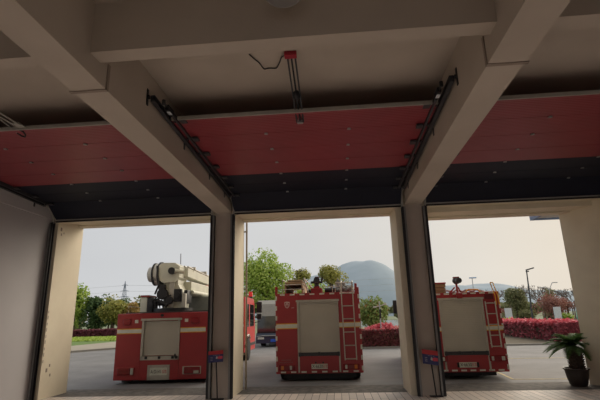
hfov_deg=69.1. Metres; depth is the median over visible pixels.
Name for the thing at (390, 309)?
tree
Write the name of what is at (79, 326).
tree
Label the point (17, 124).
opener
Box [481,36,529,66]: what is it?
trim
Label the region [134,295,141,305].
tree
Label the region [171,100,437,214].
door
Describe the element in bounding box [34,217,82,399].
pillar
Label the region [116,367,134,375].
lamp
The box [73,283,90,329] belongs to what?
broadleaf tree
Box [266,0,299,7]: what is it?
pendant lamp
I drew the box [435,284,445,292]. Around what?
crate
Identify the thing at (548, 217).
entrance canopy
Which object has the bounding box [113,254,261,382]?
fire engine
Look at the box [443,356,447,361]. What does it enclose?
tail lamp
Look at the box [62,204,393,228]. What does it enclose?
wall
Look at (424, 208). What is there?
door track
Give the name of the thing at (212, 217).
door track
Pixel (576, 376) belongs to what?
pot
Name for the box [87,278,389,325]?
pylon
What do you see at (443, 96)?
door track
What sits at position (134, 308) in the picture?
broadleaf tree
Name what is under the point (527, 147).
door
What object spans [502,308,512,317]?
signboard
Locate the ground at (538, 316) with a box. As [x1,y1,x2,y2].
[82,311,576,334]
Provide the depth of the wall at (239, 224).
10.60 m
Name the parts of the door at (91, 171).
panel, panel, panel, panel, panel, panel, panel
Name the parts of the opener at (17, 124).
guide rod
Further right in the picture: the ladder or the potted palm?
the potted palm
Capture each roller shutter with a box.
[143,321,177,355]
[299,301,338,352]
[440,299,486,351]
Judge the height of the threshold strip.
0.050 m
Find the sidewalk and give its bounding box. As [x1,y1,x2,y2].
[71,342,115,350]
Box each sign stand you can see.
[208,350,223,399]
[422,349,443,396]
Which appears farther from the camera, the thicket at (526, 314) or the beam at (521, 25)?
the thicket at (526, 314)
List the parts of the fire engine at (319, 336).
roof rail, shutter frame, number plate, roof corner post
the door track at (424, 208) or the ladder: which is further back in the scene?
the ladder
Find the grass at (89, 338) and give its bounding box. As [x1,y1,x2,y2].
[72,336,115,341]
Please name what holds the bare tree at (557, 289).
on the ground at (538, 316)
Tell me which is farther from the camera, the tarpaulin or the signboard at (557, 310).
the signboard at (557, 310)
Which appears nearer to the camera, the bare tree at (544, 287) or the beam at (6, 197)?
the beam at (6, 197)
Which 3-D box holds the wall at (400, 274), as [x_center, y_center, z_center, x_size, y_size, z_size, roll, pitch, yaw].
[2.712,2.062,10.380,0.730,4.600,1.100,-3,-15,4]
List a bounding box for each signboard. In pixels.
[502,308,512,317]
[553,307,561,318]
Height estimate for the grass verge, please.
0.240 m
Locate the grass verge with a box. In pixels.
[71,340,115,345]
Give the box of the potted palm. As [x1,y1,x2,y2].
[542,333,592,386]
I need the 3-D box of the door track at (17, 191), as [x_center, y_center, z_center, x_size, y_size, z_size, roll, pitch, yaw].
[-6.217,1.614,8.094,0.298,4.742,5.010,-3,-15,4]
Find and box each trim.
[42,228,61,375]
[69,64,110,93]
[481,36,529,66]
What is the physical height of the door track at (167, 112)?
4.742 m
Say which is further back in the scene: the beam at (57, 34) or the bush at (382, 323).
the bush at (382, 323)
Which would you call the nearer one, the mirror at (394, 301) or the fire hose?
the fire hose
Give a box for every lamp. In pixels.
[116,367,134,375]
[123,319,130,324]
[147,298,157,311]
[182,366,200,373]
[191,317,198,323]
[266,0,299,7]
[279,365,294,370]
[343,364,359,369]
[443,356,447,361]
[489,355,507,360]
[526,267,533,318]
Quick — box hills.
[255,260,575,319]
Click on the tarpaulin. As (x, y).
(345, 288)
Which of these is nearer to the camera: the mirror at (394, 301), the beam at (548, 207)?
the beam at (548, 207)
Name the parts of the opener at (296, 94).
guide rod, guide rod, guide rod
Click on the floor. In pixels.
(590, 394)
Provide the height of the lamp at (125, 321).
0.170 m
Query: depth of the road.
13.54 m
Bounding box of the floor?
[41,389,599,399]
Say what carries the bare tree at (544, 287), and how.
on the ground at (538, 316)
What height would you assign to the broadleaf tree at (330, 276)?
6.535 m
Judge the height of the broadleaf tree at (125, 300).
5.519 m
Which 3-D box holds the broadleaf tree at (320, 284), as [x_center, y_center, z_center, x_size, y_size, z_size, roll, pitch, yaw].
[1.369,10.536,42.871,3.550,5.311,3.777,-3,-15,4]
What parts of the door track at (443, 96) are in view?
curved rail, vertical rail, roller rail, horizontal rail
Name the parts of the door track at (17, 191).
horizontal rail, roller rail, vertical rail, curved rail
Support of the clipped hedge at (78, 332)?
on the grass verge
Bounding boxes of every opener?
[0,112,25,137]
[249,51,303,123]
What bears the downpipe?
attached to the wall at (239, 224)
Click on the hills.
(360, 271)
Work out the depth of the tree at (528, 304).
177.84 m
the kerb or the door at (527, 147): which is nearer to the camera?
the door at (527, 147)
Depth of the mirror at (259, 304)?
20.79 m
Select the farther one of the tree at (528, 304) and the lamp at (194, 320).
the tree at (528, 304)
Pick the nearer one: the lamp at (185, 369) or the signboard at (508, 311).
the lamp at (185, 369)
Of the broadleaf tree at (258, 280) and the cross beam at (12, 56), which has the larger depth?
the broadleaf tree at (258, 280)
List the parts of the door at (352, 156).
panel, panel, panel, panel, panel, panel, panel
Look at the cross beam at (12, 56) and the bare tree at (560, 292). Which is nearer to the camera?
the cross beam at (12, 56)
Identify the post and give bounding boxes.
[373,301,386,327]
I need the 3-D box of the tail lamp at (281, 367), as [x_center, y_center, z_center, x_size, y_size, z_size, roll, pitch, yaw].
[-0.354,4.574,11.882,0.440,0.140,0.035,-3,-15,4]
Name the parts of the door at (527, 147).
panel, panel, panel, panel, panel, panel, panel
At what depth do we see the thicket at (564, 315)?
55.52 m
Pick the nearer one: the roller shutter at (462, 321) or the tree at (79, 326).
the roller shutter at (462, 321)
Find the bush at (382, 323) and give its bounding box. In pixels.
[366,322,393,328]
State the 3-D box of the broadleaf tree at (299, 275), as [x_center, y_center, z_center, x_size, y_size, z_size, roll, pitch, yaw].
[0.035,10.181,44.119,2.505,6.711,2.060,-3,-15,4]
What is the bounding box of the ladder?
[284,280,307,293]
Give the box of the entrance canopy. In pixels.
[529,215,558,220]
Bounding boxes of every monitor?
[311,277,322,292]
[449,277,462,297]
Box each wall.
[0,202,51,399]
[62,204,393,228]
[211,211,243,396]
[390,198,440,394]
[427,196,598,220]
[559,198,599,385]
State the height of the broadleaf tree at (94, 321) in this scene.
5.968 m
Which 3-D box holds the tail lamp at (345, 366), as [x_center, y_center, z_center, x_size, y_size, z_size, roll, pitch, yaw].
[1.389,4.491,11.753,0.440,0.140,0.035,-3,-15,4]
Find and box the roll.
[307,288,334,292]
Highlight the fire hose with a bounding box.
[446,289,484,292]
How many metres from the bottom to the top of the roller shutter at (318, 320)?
1.365 m
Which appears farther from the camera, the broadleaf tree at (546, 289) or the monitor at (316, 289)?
the broadleaf tree at (546, 289)
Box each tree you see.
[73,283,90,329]
[74,307,87,328]
[77,293,114,328]
[96,294,127,327]
[106,298,131,324]
[119,302,139,313]
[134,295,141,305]
[244,247,297,310]
[287,267,311,281]
[296,282,328,292]
[318,264,348,287]
[359,295,389,326]
[388,305,397,317]
[502,288,528,317]
[525,287,553,318]
[525,288,547,311]
[525,302,545,314]
[529,286,559,317]
[531,291,567,318]
[541,289,556,318]
[557,289,574,319]
[558,289,576,319]
[559,297,575,313]
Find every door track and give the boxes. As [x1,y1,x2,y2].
[0,181,54,399]
[146,88,239,398]
[205,210,215,399]
[393,67,458,396]
[422,141,467,395]
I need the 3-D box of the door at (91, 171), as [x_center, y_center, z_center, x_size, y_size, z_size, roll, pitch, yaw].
[-4.292,-0.332,8.770,3.960,0.540,4.250,-3,-15,4]
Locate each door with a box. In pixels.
[0,121,210,222]
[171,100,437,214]
[426,90,599,205]
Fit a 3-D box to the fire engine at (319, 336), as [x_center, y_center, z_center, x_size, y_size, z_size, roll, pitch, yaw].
[0.758,4.413,15.399,2.830,2.810,7.161,-3,-15,4]
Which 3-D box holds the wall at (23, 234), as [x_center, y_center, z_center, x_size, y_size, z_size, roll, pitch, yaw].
[-7.132,-0.365,1.187,0.250,5.000,19.500,-3,-15,4]
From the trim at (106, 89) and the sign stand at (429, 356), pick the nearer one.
the trim at (106, 89)
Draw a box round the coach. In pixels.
[256,300,275,345]
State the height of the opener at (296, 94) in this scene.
0.478 m
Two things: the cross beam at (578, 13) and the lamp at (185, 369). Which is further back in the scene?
the lamp at (185, 369)
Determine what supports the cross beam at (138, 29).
attached to the ceiling
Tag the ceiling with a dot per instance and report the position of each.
(564, 60)
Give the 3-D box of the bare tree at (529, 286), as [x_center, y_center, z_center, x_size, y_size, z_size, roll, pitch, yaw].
[37.292,15.650,66.039,4.239,5.661,2.727,-12,-18,33]
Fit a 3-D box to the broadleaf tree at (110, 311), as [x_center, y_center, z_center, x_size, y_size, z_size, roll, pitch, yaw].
[-26.532,16.392,62.487,4.314,5.738,4.391,-3,-15,4]
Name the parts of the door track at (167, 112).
horizontal rail, roller rail, vertical rail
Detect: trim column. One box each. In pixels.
[211,213,231,398]
[404,204,440,395]
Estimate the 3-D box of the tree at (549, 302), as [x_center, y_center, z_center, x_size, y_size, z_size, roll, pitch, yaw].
[31.678,13.561,54.907,3.868,4.168,3.966,10,-19,-36]
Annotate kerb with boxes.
[362,342,581,348]
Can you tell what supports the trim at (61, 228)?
attached to the pillar at (66, 250)
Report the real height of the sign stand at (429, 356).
0.944 m
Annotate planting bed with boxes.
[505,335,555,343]
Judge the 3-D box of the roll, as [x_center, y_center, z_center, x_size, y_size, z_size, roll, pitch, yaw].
[0.647,2.718,13.053,0.884,0.170,0.210,-1,-15,-2]
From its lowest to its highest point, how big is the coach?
2.810 m
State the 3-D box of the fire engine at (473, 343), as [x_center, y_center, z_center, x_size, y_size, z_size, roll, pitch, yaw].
[4.763,4.247,14.886,2.490,2.650,7.160,-3,-15,7]
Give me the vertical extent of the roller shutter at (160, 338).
0.930 m
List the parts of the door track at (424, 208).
vertical rail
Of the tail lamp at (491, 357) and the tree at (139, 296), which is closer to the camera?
the tail lamp at (491, 357)
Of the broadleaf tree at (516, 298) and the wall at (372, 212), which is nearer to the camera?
the wall at (372, 212)
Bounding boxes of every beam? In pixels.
[0,0,231,212]
[0,31,42,69]
[0,188,51,219]
[90,0,496,62]
[402,0,570,204]
[550,0,599,29]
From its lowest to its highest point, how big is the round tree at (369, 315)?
2.990 m
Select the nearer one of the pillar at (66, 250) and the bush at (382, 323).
the pillar at (66, 250)
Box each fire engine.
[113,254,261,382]
[275,277,363,379]
[393,277,509,375]
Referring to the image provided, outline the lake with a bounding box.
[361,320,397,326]
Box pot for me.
[562,367,589,386]
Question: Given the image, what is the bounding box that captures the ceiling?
[0,0,599,127]
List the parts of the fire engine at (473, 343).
shutter frame, number plate, dark lamp panel, yellow grab rail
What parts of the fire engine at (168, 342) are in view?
cabinet lid, number plate, shutter frame, plate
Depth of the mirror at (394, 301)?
18.53 m
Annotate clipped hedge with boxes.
[72,328,116,336]
[361,325,399,346]
[502,317,581,341]
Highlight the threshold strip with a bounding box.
[52,382,599,396]
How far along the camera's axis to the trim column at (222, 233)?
10.08 m
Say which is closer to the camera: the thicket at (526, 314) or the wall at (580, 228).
the wall at (580, 228)
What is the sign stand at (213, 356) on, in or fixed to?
on the floor
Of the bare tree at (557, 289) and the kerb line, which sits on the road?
the kerb line
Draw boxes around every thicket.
[514,308,537,318]
[543,311,565,319]
[562,313,573,319]
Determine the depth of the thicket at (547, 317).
64.63 m
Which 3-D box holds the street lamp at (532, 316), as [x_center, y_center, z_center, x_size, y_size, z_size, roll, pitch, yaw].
[30.144,12.386,56.392,1.270,7.277,0.400,-3,-15,4]
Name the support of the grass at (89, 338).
on the grass verge
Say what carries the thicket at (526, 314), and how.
on the ground at (538, 316)
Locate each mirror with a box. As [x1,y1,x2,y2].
[255,302,261,322]
[393,300,396,313]
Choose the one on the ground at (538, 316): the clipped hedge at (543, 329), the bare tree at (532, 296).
the bare tree at (532, 296)
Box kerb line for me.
[71,347,114,352]
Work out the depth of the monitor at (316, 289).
12.49 m
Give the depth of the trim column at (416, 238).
9.75 m
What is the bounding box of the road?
[67,332,589,390]
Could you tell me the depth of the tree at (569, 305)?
57.29 m
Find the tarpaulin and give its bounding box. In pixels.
[336,278,353,291]
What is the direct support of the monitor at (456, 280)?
on the fire engine at (473, 343)
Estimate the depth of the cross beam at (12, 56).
4.69 m
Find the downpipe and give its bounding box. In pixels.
[243,223,247,389]

